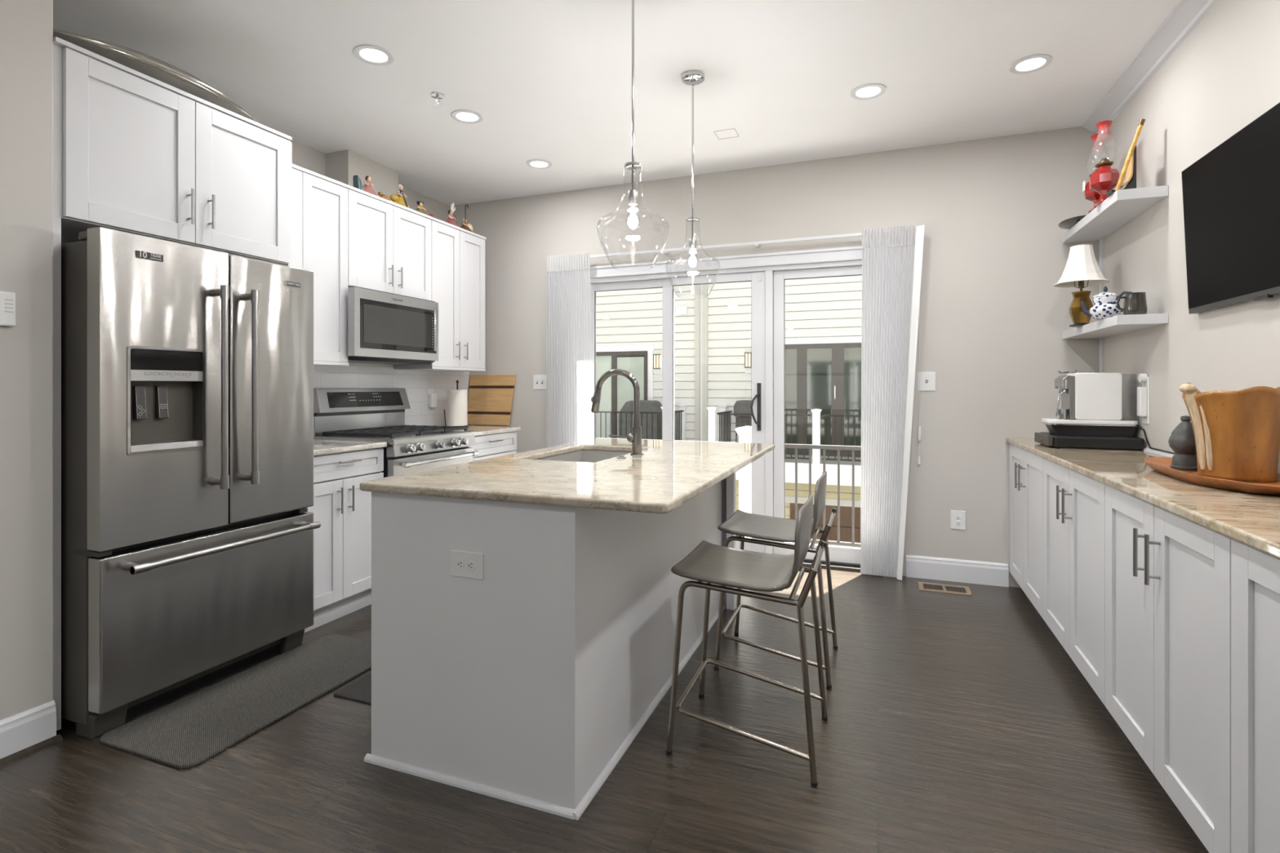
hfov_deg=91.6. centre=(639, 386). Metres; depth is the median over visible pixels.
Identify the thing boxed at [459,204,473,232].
porcelain figurine
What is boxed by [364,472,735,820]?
kitchen island
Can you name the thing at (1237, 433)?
wooden bowl
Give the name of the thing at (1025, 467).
base cabinet
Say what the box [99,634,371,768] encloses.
kitchen mat
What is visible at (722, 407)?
post
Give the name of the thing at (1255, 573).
base cabinet
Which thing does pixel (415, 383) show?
wall
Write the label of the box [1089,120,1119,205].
oil lamp
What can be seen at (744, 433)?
post
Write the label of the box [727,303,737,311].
wall vent
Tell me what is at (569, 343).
blind
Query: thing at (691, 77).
pendant lamp
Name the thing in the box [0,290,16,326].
keypad
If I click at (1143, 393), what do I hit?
charger
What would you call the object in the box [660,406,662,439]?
post
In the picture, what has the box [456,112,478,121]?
diffuser
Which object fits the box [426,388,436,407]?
plug
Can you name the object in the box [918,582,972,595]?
floor vent
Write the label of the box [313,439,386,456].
countertop
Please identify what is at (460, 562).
socket
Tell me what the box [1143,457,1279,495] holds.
wooden tray
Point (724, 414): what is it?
deck railing
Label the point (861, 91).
diffuser
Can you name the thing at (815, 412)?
post
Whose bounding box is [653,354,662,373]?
wall sconce
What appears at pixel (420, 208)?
porcelain figurine
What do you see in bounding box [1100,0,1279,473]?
wall
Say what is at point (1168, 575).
base cabinet
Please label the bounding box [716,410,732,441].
deck railing
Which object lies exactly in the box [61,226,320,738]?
refrigerator
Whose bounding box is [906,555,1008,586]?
baseboard
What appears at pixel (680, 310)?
wall vent
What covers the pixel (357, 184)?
porcelain figurine
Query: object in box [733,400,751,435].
gas grill
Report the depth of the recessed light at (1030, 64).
2.99 m
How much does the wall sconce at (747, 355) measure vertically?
0.430 m
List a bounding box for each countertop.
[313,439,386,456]
[360,438,774,513]
[460,425,520,435]
[1005,431,1279,559]
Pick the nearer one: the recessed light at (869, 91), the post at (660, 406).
the recessed light at (869, 91)
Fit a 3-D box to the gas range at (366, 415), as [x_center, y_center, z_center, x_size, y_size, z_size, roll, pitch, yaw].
[-1.542,0.623,3.991,0.718,1.225,0.770,0,0,21]
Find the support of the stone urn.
on the wooden tray
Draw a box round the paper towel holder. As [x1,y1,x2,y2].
[444,380,468,427]
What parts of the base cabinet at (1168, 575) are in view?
door, handle, handle, door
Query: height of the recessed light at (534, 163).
0.006 m
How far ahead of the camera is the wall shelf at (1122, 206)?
3.10 m
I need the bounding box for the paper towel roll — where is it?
[447,389,467,426]
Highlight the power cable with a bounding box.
[1137,424,1174,453]
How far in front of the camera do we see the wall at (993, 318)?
4.00 m
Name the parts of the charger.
plate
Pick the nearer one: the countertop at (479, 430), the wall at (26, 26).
the wall at (26, 26)
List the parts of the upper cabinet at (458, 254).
light rail, door, handle, trim, handle, door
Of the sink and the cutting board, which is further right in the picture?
the sink
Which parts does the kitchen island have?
shoe moulding, post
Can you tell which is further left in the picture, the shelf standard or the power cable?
the shelf standard
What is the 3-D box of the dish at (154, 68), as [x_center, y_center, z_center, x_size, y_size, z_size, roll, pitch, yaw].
[-2.039,-1.277,2.675,0.280,0.101,1.001,0,0,21]
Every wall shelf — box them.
[1062,185,1168,243]
[1062,313,1168,338]
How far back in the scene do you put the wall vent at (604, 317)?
14.11 m
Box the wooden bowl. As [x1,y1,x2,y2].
[1178,382,1279,482]
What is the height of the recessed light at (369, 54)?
0.006 m
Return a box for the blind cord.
[917,304,921,464]
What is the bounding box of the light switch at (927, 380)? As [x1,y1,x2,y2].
[917,372,935,391]
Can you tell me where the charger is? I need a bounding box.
[1137,373,1149,423]
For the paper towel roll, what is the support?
on the paper towel holder
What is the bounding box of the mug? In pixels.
[1115,292,1147,315]
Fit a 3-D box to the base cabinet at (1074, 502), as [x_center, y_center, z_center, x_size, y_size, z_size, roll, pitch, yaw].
[2.022,0.789,2.568,0.503,0.892,0.892,0,0,21]
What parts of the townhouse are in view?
door casing, pane, door casing, pane, garage door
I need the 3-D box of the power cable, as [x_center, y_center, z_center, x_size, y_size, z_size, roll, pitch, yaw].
[2.154,0.243,2.228,0.014,0.107,1.901,0,0,21]
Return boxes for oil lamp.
[1082,133,1109,213]
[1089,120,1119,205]
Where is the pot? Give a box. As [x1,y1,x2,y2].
[1088,295,1121,319]
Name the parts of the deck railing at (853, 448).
rail, rail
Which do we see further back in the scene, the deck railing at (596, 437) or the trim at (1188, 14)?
the deck railing at (596, 437)
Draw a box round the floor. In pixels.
[0,568,1208,852]
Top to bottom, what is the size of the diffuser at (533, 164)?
0.002 m
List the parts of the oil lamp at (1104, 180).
burner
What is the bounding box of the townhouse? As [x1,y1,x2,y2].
[595,275,862,542]
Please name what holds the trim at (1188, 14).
attached to the wall at (1224, 75)
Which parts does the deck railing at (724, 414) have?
rail, rail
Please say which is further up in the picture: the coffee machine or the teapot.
the teapot
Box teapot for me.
[1080,286,1132,319]
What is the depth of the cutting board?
5.15 m
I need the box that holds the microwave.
[347,285,438,364]
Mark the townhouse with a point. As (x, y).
(824, 315)
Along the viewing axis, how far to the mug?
2.89 m
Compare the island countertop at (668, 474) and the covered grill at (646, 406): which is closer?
the island countertop at (668, 474)
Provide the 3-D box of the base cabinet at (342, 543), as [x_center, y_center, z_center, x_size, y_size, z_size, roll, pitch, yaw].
[-1.815,0.788,3.399,0.644,0.893,0.528,0,0,21]
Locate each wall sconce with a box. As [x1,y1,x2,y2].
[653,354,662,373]
[744,352,751,373]
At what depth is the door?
4.41 m
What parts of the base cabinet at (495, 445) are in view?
drawer, handle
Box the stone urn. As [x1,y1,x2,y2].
[1168,415,1197,471]
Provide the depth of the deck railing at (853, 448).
5.15 m
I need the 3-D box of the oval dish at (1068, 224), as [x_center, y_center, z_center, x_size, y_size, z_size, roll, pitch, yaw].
[2.489,-0.924,3.534,0.184,0.026,0.294,0,0,21]
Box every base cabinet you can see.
[304,447,383,632]
[468,431,516,461]
[1008,443,1043,618]
[1043,457,1105,705]
[1105,484,1231,852]
[1231,538,1279,852]
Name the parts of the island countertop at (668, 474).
sink button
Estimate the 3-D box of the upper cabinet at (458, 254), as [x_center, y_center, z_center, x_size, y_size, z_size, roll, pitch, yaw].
[-1.473,-0.651,4.673,0.373,1.055,0.631,0,0,21]
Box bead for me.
[1140,447,1174,457]
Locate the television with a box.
[1181,102,1279,314]
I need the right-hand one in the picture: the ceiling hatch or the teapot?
the teapot
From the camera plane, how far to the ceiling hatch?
3.83 m
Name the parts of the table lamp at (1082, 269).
lamp shade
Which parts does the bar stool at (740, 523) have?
leg, foot rail, leg, leg, leg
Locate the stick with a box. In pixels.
[1114,118,1145,191]
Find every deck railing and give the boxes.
[595,411,662,439]
[595,437,738,536]
[674,410,684,439]
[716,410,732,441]
[718,413,810,459]
[785,444,861,546]
[822,414,861,462]
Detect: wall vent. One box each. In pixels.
[602,315,608,319]
[675,306,687,315]
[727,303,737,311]
[789,304,796,310]
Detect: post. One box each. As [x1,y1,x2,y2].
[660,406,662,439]
[677,404,687,440]
[706,406,718,441]
[718,404,728,441]
[735,426,751,538]
[810,408,822,463]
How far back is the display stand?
2.90 m
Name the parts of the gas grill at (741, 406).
grill lid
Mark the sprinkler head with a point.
(437, 95)
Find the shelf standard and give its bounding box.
[1099,238,1103,373]
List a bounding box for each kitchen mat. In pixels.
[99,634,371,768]
[333,671,371,704]
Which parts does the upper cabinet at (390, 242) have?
door, trim, handle, handle, door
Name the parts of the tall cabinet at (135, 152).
panel, door, trim, handle, handle, door, panel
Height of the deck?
0.360 m
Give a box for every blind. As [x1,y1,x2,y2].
[546,252,593,447]
[595,355,611,438]
[617,356,644,438]
[860,224,924,580]
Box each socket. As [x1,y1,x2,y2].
[450,550,484,579]
[457,559,464,569]
[467,560,475,571]
[951,510,965,529]
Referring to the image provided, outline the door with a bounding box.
[590,259,862,572]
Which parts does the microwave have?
badge plate, handle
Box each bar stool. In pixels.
[666,494,827,787]
[714,471,838,688]
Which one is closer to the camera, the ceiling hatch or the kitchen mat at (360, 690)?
the kitchen mat at (360, 690)
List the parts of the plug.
plate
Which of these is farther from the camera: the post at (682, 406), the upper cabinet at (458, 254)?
the post at (682, 406)
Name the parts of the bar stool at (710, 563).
leg, foot rail, leg, leg, leg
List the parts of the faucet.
spout, lever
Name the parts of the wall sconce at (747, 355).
lantern glass, plate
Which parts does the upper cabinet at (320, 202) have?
filler panel, trim, light rail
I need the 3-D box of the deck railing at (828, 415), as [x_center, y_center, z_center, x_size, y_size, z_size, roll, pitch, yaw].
[4.833,0.907,10.592,3.340,0.815,0.044,0,0,21]
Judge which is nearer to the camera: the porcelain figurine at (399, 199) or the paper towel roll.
the porcelain figurine at (399, 199)
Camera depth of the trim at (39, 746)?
2.10 m
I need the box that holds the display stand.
[1106,146,1136,196]
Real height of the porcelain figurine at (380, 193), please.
0.079 m
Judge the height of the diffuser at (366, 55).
0.002 m
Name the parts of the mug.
handle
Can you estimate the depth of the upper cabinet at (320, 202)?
3.50 m
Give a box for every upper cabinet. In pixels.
[292,164,349,366]
[348,185,432,300]
[393,217,486,371]
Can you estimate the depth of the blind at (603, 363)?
14.18 m
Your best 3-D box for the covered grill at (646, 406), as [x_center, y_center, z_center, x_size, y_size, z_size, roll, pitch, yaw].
[0.048,0.825,13.044,0.890,1.080,0.500,0,0,21]
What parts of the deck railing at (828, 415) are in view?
rail, rail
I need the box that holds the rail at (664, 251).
[590,232,862,257]
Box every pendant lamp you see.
[596,0,669,268]
[665,70,719,297]
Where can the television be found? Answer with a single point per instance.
(1231, 194)
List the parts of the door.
sash, sash, handle, sash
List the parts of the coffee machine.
brew spout, lever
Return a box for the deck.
[735,454,861,486]
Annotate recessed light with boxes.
[353,44,394,65]
[451,109,483,123]
[526,159,551,168]
[850,83,886,99]
[1008,53,1052,74]
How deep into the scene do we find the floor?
1.98 m
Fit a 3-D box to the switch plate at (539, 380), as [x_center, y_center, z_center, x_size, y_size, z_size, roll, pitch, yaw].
[-0.811,-0.038,5.026,0.118,0.118,0.016,0,0,21]
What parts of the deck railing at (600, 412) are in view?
rail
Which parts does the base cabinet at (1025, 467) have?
door, handle, handle, door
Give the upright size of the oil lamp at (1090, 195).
0.400 m
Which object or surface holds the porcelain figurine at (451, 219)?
on the upper cabinet at (458, 254)
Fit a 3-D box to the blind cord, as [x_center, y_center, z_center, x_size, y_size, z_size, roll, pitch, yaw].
[1.804,-0.241,4.019,0.021,1.487,0.020,0,0,21]
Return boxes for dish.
[53,29,257,122]
[1057,214,1086,229]
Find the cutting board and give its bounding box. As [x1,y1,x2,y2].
[467,374,515,425]
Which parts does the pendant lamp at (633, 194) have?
rod, lamp shade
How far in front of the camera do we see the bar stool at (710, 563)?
2.09 m
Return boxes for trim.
[0,733,62,767]
[1082,0,1219,133]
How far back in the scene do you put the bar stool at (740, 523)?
2.72 m
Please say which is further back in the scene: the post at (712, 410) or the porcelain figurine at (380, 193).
the post at (712, 410)
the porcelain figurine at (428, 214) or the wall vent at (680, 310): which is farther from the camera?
the wall vent at (680, 310)
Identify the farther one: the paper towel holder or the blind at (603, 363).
the blind at (603, 363)
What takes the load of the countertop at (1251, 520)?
on the base cabinet
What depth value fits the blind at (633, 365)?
13.97 m
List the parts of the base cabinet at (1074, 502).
door, handle, handle, door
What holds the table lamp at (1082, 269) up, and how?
on the wall shelf at (1117, 324)
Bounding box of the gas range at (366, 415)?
[313,388,479,477]
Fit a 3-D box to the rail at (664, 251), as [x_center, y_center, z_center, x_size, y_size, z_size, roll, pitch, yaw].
[0.549,-0.998,4.471,2.710,0.030,0.080,0,0,21]
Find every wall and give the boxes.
[0,0,56,759]
[289,139,470,426]
[449,126,1100,587]
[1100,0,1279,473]
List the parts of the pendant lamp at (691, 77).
rod, lamp shade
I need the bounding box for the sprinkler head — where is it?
[430,91,444,106]
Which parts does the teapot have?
spout, knob, lid, handle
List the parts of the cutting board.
panel, panel, panel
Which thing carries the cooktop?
in the gas range at (366, 415)
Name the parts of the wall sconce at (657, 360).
lantern glass, lantern frame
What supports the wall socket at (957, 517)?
attached to the wall at (993, 318)
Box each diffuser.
[360,48,387,62]
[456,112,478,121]
[530,161,547,167]
[856,86,880,97]
[1015,57,1045,71]
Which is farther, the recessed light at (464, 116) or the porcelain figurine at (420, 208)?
the porcelain figurine at (420, 208)
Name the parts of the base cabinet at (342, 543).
door, handle, drawer, handle, handle, door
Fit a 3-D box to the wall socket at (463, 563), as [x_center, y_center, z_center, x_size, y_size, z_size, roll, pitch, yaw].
[-0.535,0.549,1.920,0.121,0.080,0.009,0,0,21]
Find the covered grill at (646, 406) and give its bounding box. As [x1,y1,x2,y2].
[618,400,662,439]
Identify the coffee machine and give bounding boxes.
[1041,369,1137,436]
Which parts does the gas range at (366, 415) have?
display glass, knob, knob, oven door, control panel, knob, handle, knob, knob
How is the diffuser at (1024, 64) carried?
attached to the recessed light at (1030, 64)
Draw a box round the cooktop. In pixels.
[313,430,475,446]
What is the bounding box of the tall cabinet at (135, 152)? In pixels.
[53,36,292,730]
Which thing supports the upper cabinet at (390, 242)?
attached to the wall at (415, 383)
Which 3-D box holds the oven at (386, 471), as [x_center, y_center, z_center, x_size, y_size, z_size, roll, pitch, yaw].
[-1.593,0.757,4.010,0.610,0.835,0.760,0,0,21]
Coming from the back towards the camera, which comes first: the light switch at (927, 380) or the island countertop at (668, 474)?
the light switch at (927, 380)
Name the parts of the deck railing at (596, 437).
rail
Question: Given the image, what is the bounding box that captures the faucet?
[591,368,643,454]
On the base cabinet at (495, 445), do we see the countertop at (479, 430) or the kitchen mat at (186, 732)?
the countertop at (479, 430)
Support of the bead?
on the countertop at (1251, 520)
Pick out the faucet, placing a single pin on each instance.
(635, 437)
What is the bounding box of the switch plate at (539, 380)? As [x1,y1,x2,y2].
[533,374,546,389]
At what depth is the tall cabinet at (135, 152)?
2.45 m
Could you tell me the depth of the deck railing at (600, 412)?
12.54 m
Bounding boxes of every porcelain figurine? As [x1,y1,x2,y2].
[352,174,377,195]
[377,191,390,200]
[389,184,410,208]
[414,200,428,215]
[427,213,435,217]
[444,202,458,226]
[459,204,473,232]
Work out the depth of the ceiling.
3.08 m
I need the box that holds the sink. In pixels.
[537,449,631,462]
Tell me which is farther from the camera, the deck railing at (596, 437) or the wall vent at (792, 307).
the wall vent at (792, 307)
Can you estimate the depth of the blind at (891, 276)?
4.01 m
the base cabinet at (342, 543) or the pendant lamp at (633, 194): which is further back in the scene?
the base cabinet at (342, 543)
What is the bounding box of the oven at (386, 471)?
[382,446,468,477]
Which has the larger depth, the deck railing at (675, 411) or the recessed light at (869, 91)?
the deck railing at (675, 411)
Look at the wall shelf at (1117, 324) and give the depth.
3.02 m
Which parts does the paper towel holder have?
holder post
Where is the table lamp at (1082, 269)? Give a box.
[1053,244,1110,327]
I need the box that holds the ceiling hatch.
[713,128,738,139]
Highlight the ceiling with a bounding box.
[53,0,1181,205]
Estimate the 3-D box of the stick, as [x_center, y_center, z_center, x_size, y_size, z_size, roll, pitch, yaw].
[2.270,-1.073,2.884,0.117,0.321,0.021,0,0,21]
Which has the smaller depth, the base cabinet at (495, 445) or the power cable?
the power cable
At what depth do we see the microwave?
3.86 m

